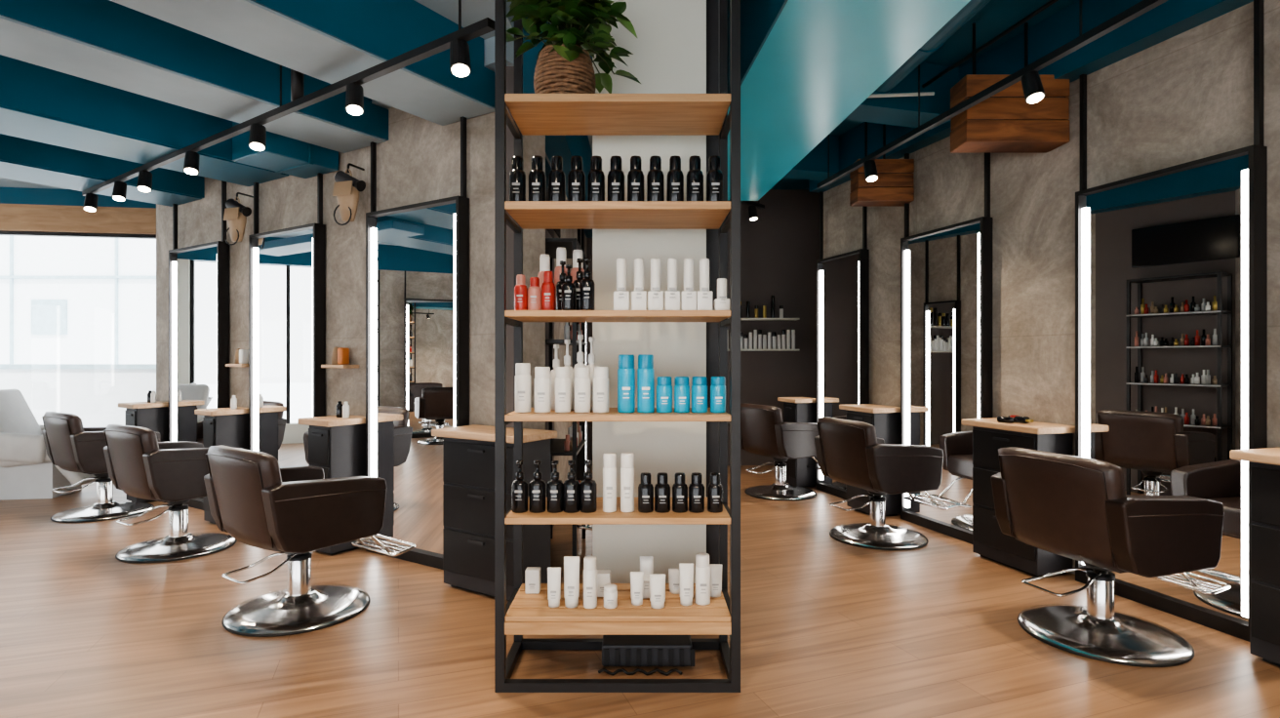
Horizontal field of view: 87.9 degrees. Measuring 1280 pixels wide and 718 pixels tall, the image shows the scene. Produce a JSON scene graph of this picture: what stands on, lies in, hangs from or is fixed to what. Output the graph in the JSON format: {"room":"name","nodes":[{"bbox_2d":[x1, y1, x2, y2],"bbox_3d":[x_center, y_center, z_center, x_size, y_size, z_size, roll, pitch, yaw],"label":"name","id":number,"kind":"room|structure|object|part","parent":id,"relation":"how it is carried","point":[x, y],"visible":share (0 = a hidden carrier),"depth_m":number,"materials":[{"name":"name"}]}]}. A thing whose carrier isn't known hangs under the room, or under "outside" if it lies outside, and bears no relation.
{"room":"salon","nodes":[
{"label":"salon","id":0,"kind":"room"},
{"bbox_2d":[0,187,156,234],"bbox_3d":[-6.965,-0.400,7.259,3.137,3.400,0.200,0,0,-9],"label":"wall","id":1,"kind":"structure","parent":0,"point":[21,209],"depth_m":7.26,"materials":[{"name":"brown wood"}]},
{"bbox_2d":[0,230,156,239],"bbox_3d":[-6.818,-0.090,7.287,2.837,2.620,0.070,0,0,-9],"label":"window","id":2,"kind":"structure","parent":1,"relation":"in","point":[2,232],"depth_m":7.35,"materials":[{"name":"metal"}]},
{"bbox_2d":[232,120,338,178],"bbox_3d":[-2.491,-1.526,4.679,0.436,0.348,0.530,0,0,32],"label":"ceiling beam","id":3,"kind":"structure","parent":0,"point":[282,154],"depth_m":4.57,"materials":[{"name":"teal paint"}]},
{"bbox_2d":[290,69,303,101],"bbox_3d":[-1.616,-1.645,3.770,0.612,0.450,0.281,0,0,0],"label":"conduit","id":4,"kind":"object","parent":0,"point":[297,78],"depth_m":3.63,"materials":[{"name":"black metal"}]},
{"bbox_2d":[156,107,545,430],"bbox_3d":[-2.622,-0.400,5.218,4.719,3.400,0.200,0,0,32],"label":"wall","id":5,"kind":"structure","parent":0,"point":[420,160],"depth_m":4.70,"materials":[{"name":"concrete"}]},
{"bbox_2d":[225,348,248,366],"bbox_3d":[-3.260,-0.013,5.427,0.260,0.155,0.130,0,0,32],"label":"wall shelf","id":6,"kind":"object","parent":5,"relation":"attached to","point":[241,357],"visible":0.85,"depth_m":5.40,"materials":[{"name":"brown wood"}]},
{"bbox_2d":[223,192,253,244],"bbox_3d":[-3.189,-1.122,5.338,0.233,0.432,0.212,0,0,18],"label":"wall lamp","id":7,"kind":"object","parent":5,"relation":"attached to","point":[236,214],"visible":1,"depth_m":5.26,"materials":[{"name":"beige wood"}]},
{"bbox_2d":[320,346,359,368],"bbox_3d":[-2.128,-0.013,4.709,0.260,0.155,0.130,0,0,32],"label":"wall shelf","id":8,"kind":"object","parent":5,"relation":"attached to","point":[340,357],"visible":1,"depth_m":4.67,"materials":[{"name":"brown wood"}]},
{"bbox_2d":[332,162,365,225],"bbox_3d":[-1.957,-1.122,4.555,0.233,0.432,0.212,0,0,18],"label":"wall lamp","id":9,"kind":"object","parent":5,"relation":"attached to","point":[346,188],"visible":1,"depth_m":4.48,"materials":[{"name":"beige wood"}]},
{"bbox_2d":[371,36,514,108],"bbox_3d":[-2.692,-1.785,5.073,4.620,0.150,0.120,0,0,32],"label":"trim","id":10,"kind":"structure","parent":5,"relation":"attached to","point":[489,44],"depth_m":3.85,"materials":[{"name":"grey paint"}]},
{"bbox_2d":[0,0,1078,189],"bbox_3d":[-1.900,-2.040,2.600,14.200,0.360,11.600,0,0,0],"label":"ceiling","id":11,"kind":"structure","parent":0,"point":[996,17],"depth_m":4.07,"materials":[{"name":"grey paint"}]},
{"bbox_2d":[0,133,204,206],"bbox_3d":[-5.862,-1.640,3.307,0.600,0.440,6.500,0,0,32],"label":"ceiling beam","id":12,"kind":"structure","parent":11,"relation":"attached to","point":[20,159],"depth_m":5.23,"materials":[{"name":"teal paint"}]},
{"bbox_2d":[0,54,289,186],"bbox_3d":[-4.705,-1.640,2.573,0.620,0.440,6.500,0,0,32],"label":"ceiling beam","id":13,"kind":"structure","parent":11,"relation":"attached to","point":[38,103],"depth_m":4.24,"materials":[{"name":"teal paint"}]},
{"bbox_2d":[0,0,388,153],"bbox_3d":[-3.667,-1.670,1.913,0.500,0.380,6.500,0,0,32],"label":"ceiling beam","id":14,"kind":"structure","parent":11,"relation":"attached to","point":[105,42],"depth_m":3.50,"materials":[{"name":"teal paint"}]},
{"bbox_2d":[81,0,494,211],"bbox_3d":[-2.663,-1.545,4.191,4.977,0.630,0.106,0,0,35],"label":"track light","id":15,"kind":"object","parent":11,"relation":"attached to","point":[457,41],"visible":0.96,"depth_m":3.54,"materials":[{"name":"black metal"}]},
{"bbox_2d":[109,0,494,125],"bbox_3d":[-2.789,-1.670,1.356,0.500,0.380,6.500,0,0,32],"label":"ceiling beam","id":16,"kind":"structure","parent":11,"relation":"attached to","point":[329,41],"depth_m":3.26,"materials":[{"name":"teal paint"}]},
{"bbox_2d":[740,199,764,220],"bbox_3d":[0.604,-1.751,6.196,0.105,0.638,2.126,0,0,41],"label":"track light","id":17,"kind":"object","parent":11,"relation":"attached to","point":[752,213],"visible":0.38,"depth_m":6.81,"materials":[{"name":"black metal"}]},
{"bbox_3d":[0.600,-1.826,6.200,0.040,0.488,2.126,0,0,41],"label":"rail","id":18,"kind":"part","parent":17,"relation":"part of","materials":[{"name":"black metal"}]},
{"bbox_2d":[783,134,839,181],"bbox_3d":[1.199,-1.895,6.106,1.260,0.349,0.280,0,0,-16],"label":"ceiling beam","id":19,"kind":"structure","parent":11,"relation":"attached to","point":[814,166],"depth_m":6.11,"materials":[{"name":"teal paint"}]},
{"bbox_2d":[727,0,970,200],"bbox_3d":[1.000,-1.810,3.250,0.800,0.520,6.578,0,0,-4],"label":"ceiling soffit","id":20,"kind":"structure","parent":11,"relation":"attached to","point":[806,65],"depth_m":3.52,"materials":[{"name":"teal paint"}]},
{"bbox_2d":[849,121,914,206],"bbox_3d":[1.965,-1.667,5.400,0.450,0.806,0.200,0,0,0],"label":"ceiling box","id":21,"kind":"object","parent":11,"relation":"hanging from","point":[894,184],"visible":0.82,"depth_m":5.30,"materials":[{"name":"brown wood"}]},
{"bbox_2d":[843,62,959,129],"bbox_3d":[1.727,-1.895,4.697,1.035,0.349,0.280,0,0,-16],"label":"ceiling beam","id":22,"kind":"structure","parent":11,"relation":"attached to","point":[902,111],"depth_m":4.64,"materials":[{"name":"teal paint"}]},
{"bbox_2d":[872,0,990,94],"bbox_3d":[1.710,-1.926,3.275,0.236,0.288,2.556,0,0,-4],"label":"ventilation duct","id":23,"kind":"object","parent":11,"relation":"attached to","point":[973,7],"visible":0.25,"depth_m":3.79,"materials":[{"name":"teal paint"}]},
{"bbox_2d":[817,0,1168,188],"bbox_3d":[1.906,-1.680,3.650,0.095,0.780,3.978,0,0,-12],"label":"track light","id":24,"kind":"object","parent":11,"relation":"attached to","point":[1032,87],"visible":0.94,"depth_m":3.34,"materials":[{"name":"black metal"}]},
{"bbox_2d":[950,22,1069,153],"bbox_3d":[2.270,-1.687,4.090,0.620,0.766,0.220,0,0,0],"label":"ceiling box","id":25,"kind":"object","parent":11,"relation":"attached to","point":[1003,122],"visible":0.91,"depth_m":3.98,"materials":[{"name":"brown wood"}]},
{"bbox_2d":[506,66,586,527],"bbox_3d":[-0.727,-0.400,5.986,0.121,3.400,4.230,0,0,0],"label":"wall","id":26,"kind":"structure","parent":0,"point":[563,467],"depth_m":3.87,"materials":[{"name":"concrete"}]},
{"bbox_2d":[545,157,560,238],"bbox_3d":[-0.625,-1.065,4.450,0.089,0.370,0.800,0,0,0],"label":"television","id":27,"kind":"object","parent":26,"relation":"attached to","point":[555,233],"visible":0.18,"depth_m":4.26,"materials":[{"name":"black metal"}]},
{"bbox_2d":[522,17,592,238],"bbox_3d":[-0.577,-1.774,5.984,0.180,0.589,4.230,0,0,0],"label":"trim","id":28,"kind":"structure","parent":26,"relation":"attached to","point":[565,146],"depth_m":4.69,"materials":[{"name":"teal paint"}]},
{"bbox_2d":[576,229,587,480],"bbox_3d":[-0.603,-0.090,6.850,0.085,2.780,0.440,0,0,0],"label":"mirror","id":29,"kind":"object","parent":26,"relation":"attached to","point":[579,456],"visible":0.07,"depth_m":7.05,"materials":[{"name":"black metal"}]},
{"bbox_2d":[0,465,1279,717],"bbox_3d":[-1.900,1.350,2.600,14.200,0.100,11.600,0,0,0],"label":"floor","id":30,"kind":"structure","parent":0,"point":[830,627],"depth_m":3.03,"materials":[{"name":"brown wood"}]},
{"bbox_2d":[0,388,95,499],"bbox_3d":[-5.904,0.787,6.322,1.336,1.026,0.710,0,0,-9],"label":"armchair","id":31,"kind":"object","parent":30,"relation":"on","point":[26,470],"visible":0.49,"depth_m":6.16,"materials":[{"name":"white fabric"}]},
{"bbox_2d":[41,411,160,522],"bbox_3d":[-4.465,0.865,5.686,0.697,0.870,0.936,0,0,32],"label":"salon chair","id":32,"kind":"object","parent":30,"relation":"on","point":[70,446],"depth_m":5.32,"materials":[{"name":"brown leather"}]},
{"bbox_2d":[118,390,168,502],"bbox_3d":[-4.517,0.794,6.078,0.320,1.012,0.340,0,0,32],"label":"vanity","id":33,"kind":"object","parent":30,"relation":"on","point":[153,415],"depth_m":6.01,"materials":[{"name":"black wood"}]},
{"bbox_2d":[103,423,244,563],"bbox_3d":[-3.115,0.865,4.643,0.697,0.870,0.936,0,0,32],"label":"salon chair","id":34,"kind":"object","parent":30,"relation":"on","point":[139,465],"visible":0.77,"depth_m":4.30,"materials":[{"name":"brown leather"}]},
{"bbox_2d":[168,180,229,510],"bbox_3d":[-3.895,-0.200,5.843,0.900,3.000,0.085,0,0,32],"label":"mirror","id":35,"kind":"object","parent":30,"relation":"on","point":[198,274],"visible":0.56,"depth_m":5.83,"materials":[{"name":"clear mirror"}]},
{"bbox_2d":[194,395,248,523],"bbox_3d":[-3.318,0.794,5.317,0.280,1.012,0.340,0,0,32],"label":"vanity","id":36,"kind":"object","parent":30,"relation":"on","point":[224,426],"depth_m":5.24,"materials":[{"name":"black wood"}]},
{"bbox_2d":[248,172,325,466],"bbox_3d":[-2.722,-0.200,5.098,0.900,3.000,0.085,0,0,32],"label":"mirror","id":37,"kind":"object","parent":30,"relation":"on","point":[287,266],"visible":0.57,"depth_m":5.07,"materials":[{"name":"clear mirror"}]},
{"bbox_2d":[203,444,415,637],"bbox_3d":[-1.707,0.865,3.523,0.697,0.870,0.936,0,0,35],"label":"salon chair","id":38,"kind":"object","parent":30,"relation":"on","point":[295,511],"visible":1,"depth_m":3.23,"materials":[{"name":"brown leather"}]},
{"bbox_2d":[297,400,365,555],"bbox_3d":[-2.073,0.794,4.526,0.350,1.012,0.340,0,0,32],"label":"vanity","id":39,"kind":"object","parent":30,"relation":"on","point":[337,444],"depth_m":4.44,"materials":[{"name":"black wood"}]},
{"bbox_2d":[365,116,469,569],"bbox_3d":[-1.456,-0.200,4.295,0.900,3.000,0.085,0,0,32],"label":"mirror","id":40,"kind":"object","parent":30,"relation":"on","point":[418,255],"visible":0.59,"depth_m":4.27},
{"bbox_2d":[431,424,557,600],"bbox_3d":[-0.826,0.850,3.739,0.660,0.900,0.330,0,0,32],"label":"vanity","id":41,"kind":"object","parent":30,"relation":"on","point":[468,451],"depth_m":3.65,"materials":[{"name":"black wood"}]},
{"bbox_2d":[545,238,586,556],"bbox_3d":[-0.526,0.275,4.470,0.268,2.050,0.700,0,0,0],"label":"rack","id":42,"kind":"object","parent":30,"relation":"on","point":[576,440],"visible":0.34,"depth_m":4.33,"materials":[{"name":"black metal"}]},
{"bbox_2d":[576,524,592,530],"bbox_3d":[0.048,0.865,4.420,0.936,0.870,0.697,0,0,0],"label":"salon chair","id":43,"kind":"object","parent":30,"relation":"on","point":[578,526],"visible":0.02,"depth_m":4.21,"materials":[{"name":"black metal"}]},
{"bbox_2d":[494,0,740,692],"bbox_3d":[-0.086,-0.225,2.792,0.957,3.050,0.415,0,0,0],"label":"display shelf","id":44,"kind":"object","parent":30,"relation":"on","point":[533,114],"visible":0.89,"depth_m":2.59,"materials":[{"name":"brown wood"}]},
{"bbox_2d":[514,271,555,310],"bbox_3d":[-0.429,-0.275,2.700,0.167,0.165,0.057,0,0,0],"label":"bottles","id":45,"kind":"object","parent":44,"relation":"on","point":[534,298],"visible":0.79,"depth_m":2.68},
{"bbox_2d":[511,460,597,513],"bbox_3d":[-0.349,0.516,2.693,0.346,0.205,0.082,0,0,0],"label":"pump bottles","id":46,"kind":"object","parent":44,"relation":"on","point":[536,497],"visible":1,"depth_m":2.67},
{"bbox_2d":[537,246,584,310],"bbox_3d":[-0.342,-0.337,2.880,0.207,0.290,0.064,0,0,0],"label":"bottles","id":47,"kind":"object","parent":44,"relation":"on","point":[561,254],"visible":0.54,"depth_m":2.86},
{"bbox_2d":[515,334,608,412],"bbox_3d":[-0.318,0.057,2.763,0.384,0.320,0.193,0,0,0],"label":"pump bottles","id":48,"kind":"object","parent":44,"relation":"on","point":[582,388],"visible":1,"depth_m":2.67},
{"bbox_2d":[506,0,640,93],"bbox_3d":[-0.287,-1.352,2.747,0.614,0.630,0.358,0,0,-10],"label":"potted plant","id":49,"kind":"object","parent":44,"relation":"on","point":[564,63],"visible":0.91,"depth_m":2.69,"materials":[{"name":"green plant"}]},
{"bbox_2d":[556,258,595,310],"bbox_3d":[-0.268,-0.307,2.745,0.131,0.230,0.203,0,0,-20],"label":"bottles","id":50,"kind":"object","parent":44,"relation":"on","point":[580,295],"visible":0.84,"depth_m":2.69},
{"bbox_2d":[509,155,722,200],"bbox_3d":[-0.097,-0.720,2.700,0.872,0.205,0.071,0,0,0],"label":"spray bottles","id":51,"kind":"object","parent":44,"relation":"on","point":[537,177],"visible":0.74,"depth_m":2.67},
{"bbox_2d":[602,452,634,512],"bbox_3d":[-0.087,0.501,2.699,0.128,0.235,0.056,0,0,0],"label":"bottles","id":52,"kind":"object","parent":44,"relation":"on","point":[609,459],"visible":1,"depth_m":2.68},
{"bbox_2d":[524,552,721,608],"bbox_3d":[-0.070,0.904,2.775,0.841,0.200,0.231,0,0,0],"label":"bottles","id":53,"kind":"object","parent":44,"relation":"on","point":[645,584],"visible":1,"depth_m":2.70},
{"bbox_2d":[617,354,725,412],"bbox_3d":[0.130,0.100,2.699,0.440,0.235,0.070,0,0,0],"label":"bottles","id":54,"kind":"object","parent":44,"relation":"on","point":[625,371],"visible":1,"depth_m":2.67},
{"bbox_2d":[613,258,729,310],"bbox_3d":[0.129,-0.299,2.696,0.471,0.215,0.057,0,0,0],"label":"bottles","id":55,"kind":"object","parent":44,"relation":"on","point":[691,300],"visible":0.79,"depth_m":2.68},
{"bbox_2d":[638,472,722,513],"bbox_3d":[0.165,0.541,2.700,0.346,0.155,0.065,0,0,0],"label":"bottles","id":56,"kind":"object","parent":44,"relation":"on","point":[679,488],"visible":1,"depth_m":2.68},
{"bbox_2d":[598,635,694,676],"bbox_3d":[0.028,1.249,2.827,0.404,0.097,0.225,0,0,0],"label":"crate","id":57,"kind":"object","parent":30,"relation":"on","point":[617,650],"visible":0.95,"depth_m":2.78,"materials":[{"name":"black plastic"}]},
{"bbox_2d":[740,403,820,500],"bbox_3d":[1.448,0.865,6.472,0.936,0.870,0.697,0,0,-31],"label":"salon chair","id":58,"kind":"object","parent":30,"relation":"on","point":[764,431],"visible":0.84,"depth_m":6.17,"materials":[{"name":"brown leather"}]},
{"bbox_2d":[777,397,816,487],"bbox_3d":[1.631,0.850,6.804,0.300,0.900,0.360,0,0,-16],"label":"vanity","id":59,"kind":"object","parent":30,"relation":"on","point":[795,409],"visible":0.41,"depth_m":6.69,"materials":[{"name":"grey laminate"}]},
{"bbox_2d":[839,403,900,516],"bbox_3d":[1.963,0.850,5.630,0.320,0.900,0.480,0,0,-16],"label":"vanity","id":60,"kind":"object","parent":30,"relation":"on","point":[886,420],"visible":0.41,"depth_m":5.48,"materials":[{"name":"grey laminate"}]},
{"bbox_2d":[814,416,958,550],"bbox_3d":[1.831,0.865,4.878,0.936,0.870,0.697,0,0,-19],"label":"salon chair","id":61,"kind":"object","parent":30,"relation":"on","point":[850,453],"visible":1,"depth_m":4.60,"materials":[{"name":"brown leather"}]},
{"bbox_2d":[961,417,1075,576],"bbox_3d":[2.383,0.850,4.190,0.320,0.900,0.600,0,0,-16],"label":"vanity","id":62,"kind":"object","parent":30,"relation":"on","point":[989,435],"depth_m":4.15,"materials":[{"name":"black wood"}]},
{"bbox_2d":[997,414,1033,423],"bbox_3d":[2.336,0.376,4.137,0.123,0.044,0.174,0,0,-16],"label":"hair clipper","id":63,"kind":"object","parent":62,"relation":"on","point":[1012,419],"visible":1,"depth_m":4.14,"materials":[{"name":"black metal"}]},
{"bbox_2d":[990,446,1231,667],"bbox_3d":[2.273,0.865,3.166,0.936,0.870,0.697,0,0,-17],"label":"salon chair","id":64,"kind":"object","parent":30,"relation":"on","point":[1079,508],"depth_m":2.93,"materials":[{"name":"brown leather"}]},
{"bbox_2d":[1075,0,1267,641],"bbox_3d":[2.722,-0.185,3.477,0.085,2.970,0.900,0,0,-16],"label":"mirror","id":65,"kind":"object","parent":30,"relation":"on","point":[1171,262],"visible":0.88,"depth_m":3.35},
{"bbox_2d":[1229,447,1279,666],"bbox_3d":[2.829,0.850,2.659,0.320,0.900,0.630,0,0,-16],"label":"vanity","id":66,"kind":"object","parent":30,"relation":"on","point":[1264,462],"depth_m":2.82,"materials":[{"name":"black wood"}]},
{"bbox_2d":[592,0,719,583],"bbox_3d":[0.087,-0.385,3.320,0.625,3.370,0.360,0,0,0],"label":"column","id":67,"kind":"structure","parent":0,"point":[675,50],"depth_m":3.14,"materials":[{"name":"paint"}]},
{"bbox_2d":[586,189,819,465],"bbox_3d":[0.775,-0.400,8.200,2.850,3.400,0.200,0,0,0],"label":"wall","id":68,"kind":"structure","parent":0,"point":[780,249],"depth_m":8.10,"materials":[{"name":"paint"}]},
{"bbox_2d":[727,295,799,351],"bbox_3d":[1.300,-0.430,8.000,1.200,0.661,0.200,0,0,0],"label":"shelf","id":69,"kind":"object","parent":68,"relation":"attached to","point":[747,318],"visible":0.59,"depth_m":7.96,"materials":[{"name":"white paint"}]},
{"bbox_2d":[868,0,1058,97],"bbox_3d":[1.980,-1.830,3.500,1.063,0.164,3.005,0,0,0],"label":"conduit","id":70,"kind":"object","parent":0,"point":[1051,2],"depth_m":4.17,"materials":[{"name":"black metal"}]},
{"bbox_2d":[823,0,1279,574],"bbox_3d":[3.344,-0.400,1.882,0.201,3.400,10.110,0,0,-16],"label":"wall","id":71,"kind":"structure","parent":0,"point":[1186,97],"depth_m":4.08,"materials":[{"name":"concrete"}]},
{"bbox_2d":[816,191,869,499],"bbox_3d":[1.904,-0.185,6.280,0.085,2.970,0.740,0,0,-16],"label":"mirror","id":72,"kind":"object","parent":71,"relation":"attached to","point":[842,280],"visible":0.83,"depth_m":6.27,"materials":[{"name":"black metal"}]},
{"bbox_2d":[900,153,992,544],"bbox_3d":[2.279,-0.185,4.994,0.085,2.970,0.860,0,0,-16],"label":"mirror","id":73,"kind":"object","parent":71,"relation":"attached to","point":[946,271],"visible":0.84,"depth_m":4.93,"materials":[{"name":"black mirror"}]},
{"bbox_2d":[809,0,1253,192],"bbox_3d":[3.141,-1.890,1.984,0.140,0.420,9.800,0,0,-16],"label":"ceiling beam","id":74,"kind":"structure","parent":71,"relation":"attached to","point":[1170,19],"depth_m":3.88,"materials":[{"name":"teal paint"}]},
{"label":"outside","id":75,"kind":"structure","parent":0,"visible":0},
{"bbox_3d":[-10.000,2.100,0.000,100.000,0.200,80.000,0,0,0],"label":"ground","id":76,"kind":"structure","parent":75,"visible":0},
{"bbox_2d":[0,235,156,363],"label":"window","id":77,"kind":"structure","parent":76,"relation":"on","point":[63,300],"depth_m":19.00,"materials":[{"name":"white glass"}]},
{"bbox_2d":[0,363,156,427],"bbox_3d":[-10.250,0.990,10.100,11.500,1.820,0.260,0,0,0],"label":"window","id":78,"kind":"structure","parent":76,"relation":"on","point":[92,392],"depth_m":10.00,"materials":[{"name":"glass"}]}
]}

